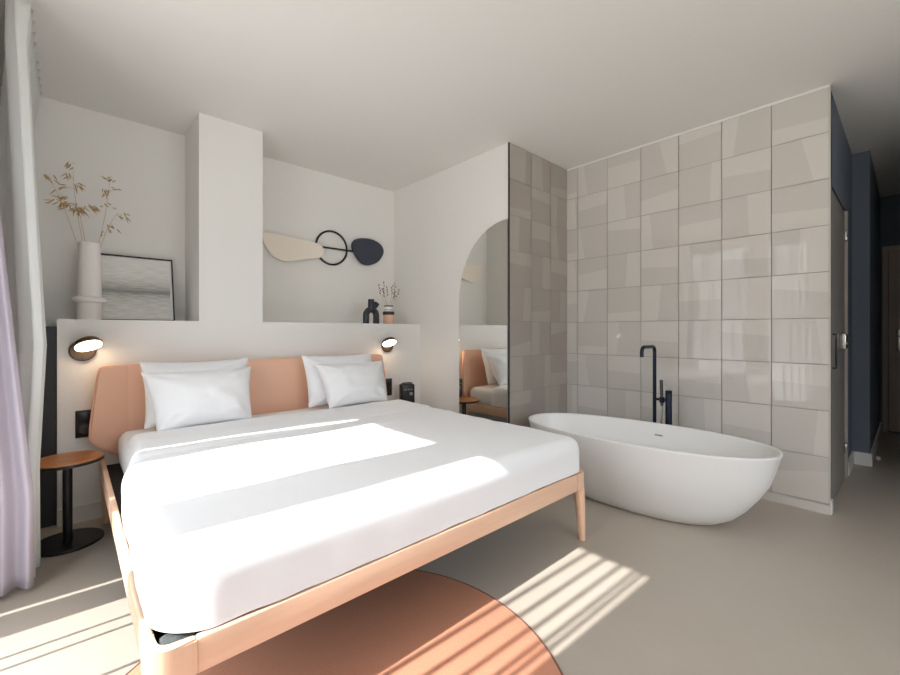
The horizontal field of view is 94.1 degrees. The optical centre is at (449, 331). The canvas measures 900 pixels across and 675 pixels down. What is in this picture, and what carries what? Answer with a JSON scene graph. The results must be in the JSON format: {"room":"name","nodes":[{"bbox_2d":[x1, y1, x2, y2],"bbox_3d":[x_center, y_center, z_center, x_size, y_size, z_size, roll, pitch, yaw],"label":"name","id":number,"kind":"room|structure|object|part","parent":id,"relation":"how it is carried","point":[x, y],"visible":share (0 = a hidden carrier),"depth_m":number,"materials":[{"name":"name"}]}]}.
{"room":"hotel room","nodes":[
{"label":"hotel room","id":0,"kind":"room"},
{"bbox_2d":[0,86,392,325],"bbox_3d":[-1.923,-0.203,3.730,3.281,2.765,0.200,0,0,-42],"label":"wall","id":1,"kind":"structure","parent":0,"point":[147,163],"depth_m":3.32,"materials":[{"name":"white paint"}]},
{"bbox_2d":[263,230,383,265],"bbox_3d":[-1.223,-0.834,4.198,1.298,0.374,0.050,0,0,-42],"label":"wall sculpture","id":2,"kind":"object","parent":1,"relation":"attached to","point":[366,251],"visible":0.99,"depth_m":4.06,"materials":[{"name":"beige"}]},
{"bbox_2d":[185,113,262,321],"bbox_3d":[-1.817,-0.830,3.362,0.443,1.511,0.486,0,0,-42],"label":"wall column","id":3,"kind":"structure","parent":0,"point":[224,159],"depth_m":3.18,"materials":[{"name":"white paint"}]},
{"bbox_2d":[0,0,899,196],"bbox_3d":[1.767,-1.645,2.998,8.150,0.120,6.252,0,0,-42],"label":"ceiling","id":4,"kind":"structure","parent":0,"point":[391,95],"depth_m":2.51,"materials":[{"name":"white paint"}]},
{"bbox_2d":[0,212,33,596],"bbox_3d":[-2.014,-0.200,1.804,0.319,2.710,0.059,0,0,-39],"label":"drape","id":5,"kind":"object","parent":4,"relation":"hanging from","point":[16,484],"visible":1,"depth_m":1.86,"materials":[{"name":"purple fabric"}]},
{"bbox_2d":[0,0,46,577],"bbox_3d":[-2.383,-0.203,2.319,0.242,2.705,1.148,0,0,-42],"label":"sheer curtain","id":6,"kind":"object","parent":4,"relation":"hanging from","point":[21,94],"visible":0.6,"depth_m":1.96,"materials":[{"name":"white fabric"}]},
{"bbox_2d":[0,432,899,674],"bbox_3d":[1.767,1.230,2.998,8.150,0.100,6.252,0,0,-42],"label":"floor","id":7,"kind":"structure","parent":0,"point":[775,588],"depth_m":1.89,"materials":[{"name":"beige concrete"}]},
{"bbox_2d":[40,450,104,557],"bbox_3d":[-2.134,0.944,2.337,0.320,0.472,0.320,0,0,-42],"label":"side table","id":8,"kind":"object","parent":7,"relation":"on","point":[69,540],"visible":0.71,"depth_m":2.32,"materials":[{"name":"black metal"}]},
{"bbox_2d":[57,319,419,509],"bbox_3d":[-1.507,0.553,3.644,2.782,1.254,0.486,0,0,-42],"label":"wall ledge","id":9,"kind":"object","parent":7,"relation":"on","point":[125,342],"visible":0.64,"depth_m":2.97,"materials":[{"name":"white paint"}]},
{"bbox_2d":[40,326,56,528],"bbox_3d":[-2.539,0.575,2.436,0.367,1.210,0.020,0,0,-42],"label":"trim","id":10,"kind":"structure","parent":9,"relation":"attached to","point":[48,480],"depth_m":2.53,"materials":[{"name":"black metal"}]},
{"bbox_2d":[57,501,101,526],"bbox_3d":[-1.339,1.130,3.459,2.782,0.100,0.014,0,0,-42],"label":"baseboard","id":11,"kind":"structure","parent":9,"relation":"attached to","point":[90,511],"depth_m":2.60,"materials":[{"name":"white paint"}]},
{"bbox_2d":[75,410,90,437],"bbox_3d":[-2.275,0.576,2.606,0.084,0.168,0.016,0,0,-42],"label":"power outlet","id":12,"kind":"object","parent":9,"relation":"attached to","point":[82,418],"visible":0.7,"depth_m":2.60,"materials":[{"name":"black plastic"}]},
{"bbox_2d":[80,427,88,433],"bbox_3d":[-2.270,0.616,2.601,0.040,0.040,0.003,0,0,-42],"label":"socket","id":13,"kind":"object","parent":12,"relation":"attached to","point":[83,430],"depth_m":2.60,"materials":[{"name":"black plastic"}]},
{"bbox_2d":[69,336,102,360],"bbox_3d":[-2.229,0.107,2.565,0.160,0.155,0.137,0,0,-42],"label":"wall lamp","id":14,"kind":"object","parent":9,"relation":"attached to","point":[84,348],"visible":1,"depth_m":2.57,"materials":[{"name":"brown metal"}]},
{"bbox_3d":[-2.278,0.118,2.599,0.132,0.132,0.021,0,0,-42],"label":"wall plate","id":15,"kind":"part","parent":14,"relation":"part of","materials":[{"name":"brown metal"}]},
{"bbox_3d":[-2.220,0.076,2.569,0.141,0.094,0.132,0,0,-42],"label":"lamp shade","id":16,"kind":"part","parent":14,"relation":"part of","materials":[{"name":"brown metal"}]},
{"bbox_2d":[74,340,101,351],"bbox_3d":[-2.216,0.090,2.567,0.129,0.070,0.118,0,0,-42],"label":"diffuser","id":17,"kind":"object","parent":14,"relation":"attached to","point":[79,345],"depth_m":2.56,"materials":[{"name":"white glass"}]},
{"bbox_2d":[71,241,106,319],"bbox_3d":[-2.428,-0.335,2.820,0.184,0.521,0.184,0,0,-42],"label":"vase","id":18,"kind":"object","parent":9,"relation":"on","point":[89,300],"visible":0.91,"depth_m":2.77,"materials":[{"name":"white ceramic"}]},
{"bbox_2d":[43,162,130,246],"bbox_3d":[-2.429,-0.794,2.819,0.448,0.641,0.174,0,0,-42],"label":"dried grass","id":19,"kind":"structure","parent":18,"relation":"in","point":[79,210],"depth_m":2.78,"materials":[{"name":"beige plant"}]},
{"bbox_3d":[-2.489,-0.720,2.717,0.003,0.493,0.179,0,0,31],"label":"stem","id":20,"kind":"part","parent":19,"relation":"part of","materials":[{"name":"beige"}]},
{"bbox_3d":[-2.465,-0.793,2.783,0.007,0.638,0.071,0,0,22],"label":"stem","id":21,"kind":"part","parent":19,"relation":"part of","materials":[{"name":"beige"}]},
{"bbox_2d":[101,253,174,320],"bbox_3d":[-2.318,-0.316,3.106,0.452,0.488,0.137,0,0,-42],"label":"framed picture","id":22,"kind":"object","parent":9,"relation":"on","point":[133,287],"visible":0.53,"depth_m":3.10,"materials":[{"name":"black paper"}]},
{"bbox_2d":[363,299,378,323],"bbox_3d":[-0.787,-0.197,4.179,0.178,0.245,0.067,0,0,-42],"label":"sculpture","id":23,"kind":"object","parent":9,"relation":"on","point":[371,308],"visible":0.98,"depth_m":4.16,"materials":[{"name":"black ceramic"}]},
{"bbox_2d":[383,305,393,323],"bbox_3d":[-0.634,-0.170,4.319,0.120,0.191,0.120,0,0,-42],"label":"vase","id":24,"kind":"object","parent":9,"relation":"on","point":[388,313],"visible":0.97,"depth_m":4.27,"materials":[{"name":"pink ceramic"}]},
{"bbox_2d":[378,281,399,304],"bbox_3d":[-0.627,-0.355,4.348,0.078,0.304,0.268,0,0,39],"label":"dried flowers","id":25,"kind":"object","parent":24,"relation":"in","point":[383,281],"visible":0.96,"depth_m":4.34,"materials":[{"name":"beige plant"}]},
{"bbox_2d":[381,337,396,351],"bbox_3d":[-0.585,0.131,4.064,0.160,0.150,0.136,0,0,-42],"label":"wall lamp","id":26,"kind":"object","parent":9,"relation":"attached to","point":[387,344],"visible":1,"depth_m":4.06,"materials":[{"name":"brown metal"}]},
{"bbox_3d":[-0.614,0.140,4.115,0.132,0.132,0.021,0,0,-42],"label":"wall plate","id":27,"kind":"part","parent":26,"relation":"part of","materials":[{"name":"brown metal"}]},
{"bbox_3d":[-0.589,0.102,4.056,0.144,0.093,0.130,0,0,-42],"label":"lamp shade","id":28,"kind":"part","parent":26,"relation":"part of","materials":[{"name":"brown metal"}]},
{"bbox_2d":[383,340,395,346],"bbox_3d":[-0.586,0.116,4.052,0.132,0.070,0.115,0,0,-42],"label":"diffuser","id":29,"kind":"object","parent":26,"relation":"attached to","point":[386,343],"depth_m":4.04,"materials":[{"name":"white glass"}]},
{"bbox_2d":[386,378,391,395],"bbox_3d":[-0.606,0.550,4.125,0.084,0.168,0.016,0,0,-42],"label":"power outlet","id":30,"kind":"object","parent":9,"relation":"attached to","point":[389,380],"visible":0.65,"depth_m":4.13,"materials":[{"name":"black plastic"}]},
{"bbox_2d":[89,354,584,674],"bbox_3d":[-0.710,0.697,2.500,2.139,0.965,2.197,0,0,-42],"label":"bed","id":31,"kind":"object","parent":7,"relation":"on","point":[275,384],"visible":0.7,"depth_m":1.69,"materials":[{"name":"brown wood"}]},
{"bbox_3d":[-2.121,1.010,2.586,0.062,0.340,0.062,0,0,-42],"label":"leg","id":32,"kind":"part","parent":31,"relation":"part of","materials":[{"name":"brown wood"}]},
{"bbox_3d":[-1.480,0.835,1.853,0.023,0.094,2.066,0,0,-42],"label":"rail","id":33,"kind":"part","parent":31,"relation":"part of","materials":[{"name":"brown wood"}]},
{"bbox_3d":[-0.722,0.984,1.076,0.106,0.392,0.106,0,0,-42],"label":"leg","id":34,"kind":"part","parent":31,"relation":"part of","materials":[{"name":"brown wood"}]},
{"bbox_2d":[159,632,195,644],"bbox_3d":[-0.712,0.814,1.096,0.083,0.053,0.065,0,0,-42],"label":"pad","id":35,"kind":"object","parent":31,"relation":"on","point":[168,638],"visible":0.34,"depth_m":1.08,"materials":[{"name":"grey"}]},
{"bbox_3d":[-1.429,0.532,3.303,1.765,0.635,0.042,0,0,-42],"label":"headboard","id":36,"kind":"part","parent":31,"relation":"part of","materials":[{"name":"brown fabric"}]},
{"bbox_2d":[118,401,381,474],"bbox_3d":[-0.687,0.726,2.506,1.913,0.218,2.033,0,0,-42],"label":"mattress","id":37,"kind":"object","parent":31,"relation":"on","point":[124,453],"visible":0.02,"depth_m":2.55,"materials":[{"name":"white fabric"}]},
{"bbox_2d":[139,358,247,428],"bbox_3d":[-1.678,0.395,2.803,0.642,0.406,0.200,0,0,-39],"label":"pillow","id":38,"kind":"object","parent":37,"relation":"on","point":[146,367],"visible":0.19,"depth_m":2.72,"materials":[{"name":"white fabric"}]},
{"bbox_2d":[141,366,251,430],"bbox_3d":[-1.575,0.423,2.689,0.267,0.346,0.640,0,0,44],"label":"pillow","id":39,"kind":"object","parent":37,"relation":"on","point":[194,398],"visible":0.97,"depth_m":2.59,"materials":[{"name":"white fabric"}]},
{"bbox_2d":[301,353,370,407],"bbox_3d":[-0.905,0.395,3.504,0.642,0.406,0.198,0,0,-43],"label":"pillow","id":40,"kind":"object","parent":37,"relation":"on","point":[316,393],"visible":0.39,"depth_m":3.33,"materials":[{"name":"white fabric"}]},
{"bbox_2d":[121,400,578,632],"bbox_3d":[-0.575,0.678,2.342,2.005,0.213,1.770,0,0,-42],"label":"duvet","id":41,"kind":"object","parent":37,"relation":"on","point":[223,522],"visible":0.99,"depth_m":1.61,"materials":[{"name":"white fabric"}]},
{"bbox_2d":[315,360,387,408],"bbox_3d":[-0.770,0.425,3.430,0.264,0.338,0.628,0,0,44],"label":"pillow","id":42,"kind":"object","parent":37,"relation":"on","point":[344,384],"visible":1,"depth_m":3.31,"materials":[{"name":"white fabric"}]},
{"bbox_3d":[0.018,0.835,1.698,1.827,0.094,0.024,0,0,-42],"label":"foot rail","id":43,"kind":"part","parent":31,"relation":"part of","materials":[{"name":"brown wood"}]},
{"bbox_3d":[0.707,0.984,2.377,0.106,0.392,0.106,0,0,-42],"label":"leg","id":44,"kind":"part","parent":31,"relation":"part of","materials":[{"name":"brown wood"}]},
{"bbox_2d":[125,569,562,674],"bbox_3d":[-0.359,1.173,1.326,1.507,0.014,1.507,0,0,-42],"label":"rug","id":45,"kind":"object","parent":7,"relation":"on","point":[417,622],"visible":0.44,"depth_m":1.57,"materials":[{"name":"carpet"}]},
{"bbox_2d":[529,413,782,524],"bbox_3d":[1.278,0.935,2.906,1.624,0.490,0.756,0,0,44],"label":"bathtub","id":46,"kind":"object","parent":7,"relation":"on","point":[672,473],"visible":0.83,"depth_m":2.58,"materials":[{"name":"white ceramic"}]},
{"bbox_2d":[640,345,671,424],"bbox_3d":[1.573,0.643,3.219,0.298,1.073,0.179,0,0,-42],"label":"tap","id":47,"kind":"object","parent":7,"relation":"on","point":[667,399],"visible":0.57,"depth_m":3.25,"materials":[{"name":"black"}]},
{"bbox_3d":[-0.344,0.944,3.927,0.320,0.472,0.320,0,0,-42],"label":"side table","id":48,"kind":"object","parent":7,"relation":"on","visible":0},
{"bbox_2d":[399,382,414,402],"bbox_3d":[-0.410,0.598,4.007,0.132,0.220,0.104,0,0,-24],"label":"radio","id":49,"kind":"object","parent":48,"relation":"on","point":[406,389],"visible":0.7,"depth_m":3.98,"materials":[{"name":"black plastic"}]},
{"bbox_2d":[393,143,507,412],"bbox_3d":[-0.100,-0.203,4.254,0.120,2.765,1.881,0,0,-42],"label":"wall","id":50,"kind":"structure","parent":0,"point":[439,218],"depth_m":4.15,"materials":[{"name":"white paint"}]},
{"bbox_2d":[459,219,507,422],"bbox_3d":[0.287,0.068,3.734,0.009,2.024,0.582,0,0,-42],"label":"arched mirror","id":51,"kind":"object","parent":50,"relation":"attached to","point":[483,296],"visible":0.97,"depth_m":3.70,"materials":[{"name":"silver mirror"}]},
{"bbox_2d":[508,142,509,423],"bbox_3d":[0.494,-0.203,3.514,0.010,2.765,0.012,0,0,-42],"label":"trim","id":52,"kind":"structure","parent":50,"relation":"attached to","point":[508,142],"depth_m":3.51,"materials":[{"name":"black metal"}]},
{"bbox_2d":[510,143,566,427],"bbox_3d":[0.785,-0.203,3.861,0.886,2.765,0.127,0,0,-42],"label":"wall","id":53,"kind":"structure","parent":0,"point":[538,186],"depth_m":3.77,"materials":[{"name":"beige tile"}]},
{"bbox_2d":[567,87,831,505],"bbox_3d":[1.798,-0.203,3.490,0.127,2.765,2.041,0,0,-42],"label":"wall","id":54,"kind":"structure","parent":0,"point":[707,247],"depth_m":3.16,"materials":[{"name":"grey tile"}]},
{"bbox_2d":[567,85,828,170],"bbox_3d":[1.794,-1.578,3.397,0.006,0.014,1.911,0,0,-42],"label":"trim","id":55,"kind":"structure","parent":54,"relation":"attached to","point":[826,86],"depth_m":3.18,"materials":[{"name":"white paint"}]},
{"bbox_2d":[761,492,828,514],"bbox_3d":[1.790,1.153,3.401,0.005,0.055,1.921,0,0,-42],"label":"baseboard","id":56,"kind":"structure","parent":54,"relation":"attached to","point":[807,505],"depth_m":2.81,"materials":[{"name":"grey tile"}]},
{"bbox_2d":[831,91,851,457],"bbox_3d":[2.982,-0.203,3.268,1.557,2.765,0.120,0,0,-42],"label":"wall","id":57,"kind":"structure","parent":0,"point":[841,165],"depth_m":3.42,"materials":[{"name":"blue paint"}]},
{"bbox_2d":[829,84,830,514],"bbox_3d":[2.445,-0.203,2.693,0.012,2.765,0.006,0,0,-42],"label":"trim","id":58,"kind":"structure","parent":57,"relation":"attached to","point":[830,84],"depth_m":2.69,"materials":[{"name":"grey metal"}]},
{"bbox_2d":[831,498,832,514],"bbox_3d":[2.475,1.137,2.718,0.066,0.085,0.012,0,0,-42],"label":"baseboard","id":59,"kind":"structure","parent":57,"relation":"attached to","point":[831,498],"depth_m":2.71,"materials":[{"name":"white paint"}]},
{"bbox_2d":[832,191,849,500],"bbox_3d":[2.870,0.107,3.069,0.912,2.115,0.056,0,0,-42],"label":"door","id":60,"kind":"structure","parent":57,"relation":"in","point":[840,340],"depth_m":3.08,"materials":[{"name":"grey glass"}]},
{"bbox_3d":[2.602,0.135,2.831,0.012,0.242,0.024,0,0,-42],"label":"pull handle","id":61,"kind":"part","parent":60,"relation":"part of","materials":[{"name":"black metal"}]},
{"bbox_2d":[844,211,847,477],"bbox_3d":[3.200,0.105,3.396,0.045,2.150,0.040,0,0,-42],"label":"trim","id":62,"kind":"structure","parent":57,"relation":"attached to","point":[845,212],"depth_m":3.37,"materials":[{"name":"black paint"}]},
{"bbox_2d":[852,150,879,452],"bbox_3d":[4.298,-0.203,4.402,1.916,2.765,0.250,0,0,-42],"label":"wall","id":63,"kind":"structure","parent":0,"point":[865,192],"depth_m":3.73,"materials":[{"name":"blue paint"}]},
{"bbox_2d":[848,422,881,475],"bbox_3d":[4.170,1.125,4.183,2.400,0.110,0.128,0,0,-42],"label":"baseboard","id":64,"kind":"structure","parent":63,"relation":"attached to","point":[860,458],"depth_m":3.69,"materials":[{"name":"white paint"}]},
{"bbox_2d":[880,194,899,432],"bbox_3d":[5.444,-0.203,4.678,0.150,2.765,1.385,0,0,-42],"label":"door frame","id":65,"kind":"structure","parent":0,"point":[889,205],"depth_m":4.91,"materials":[{"name":"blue paint"}]},
{"bbox_2d":[882,245,899,432],"bbox_3d":[5.292,0.095,4.648,0.115,2.170,0.685,0,0,-42],"label":"door","id":66,"kind":"structure","parent":65,"relation":"in","point":[894,251],"depth_m":4.86,"materials":[{"name":"beige paint"}]}
]}

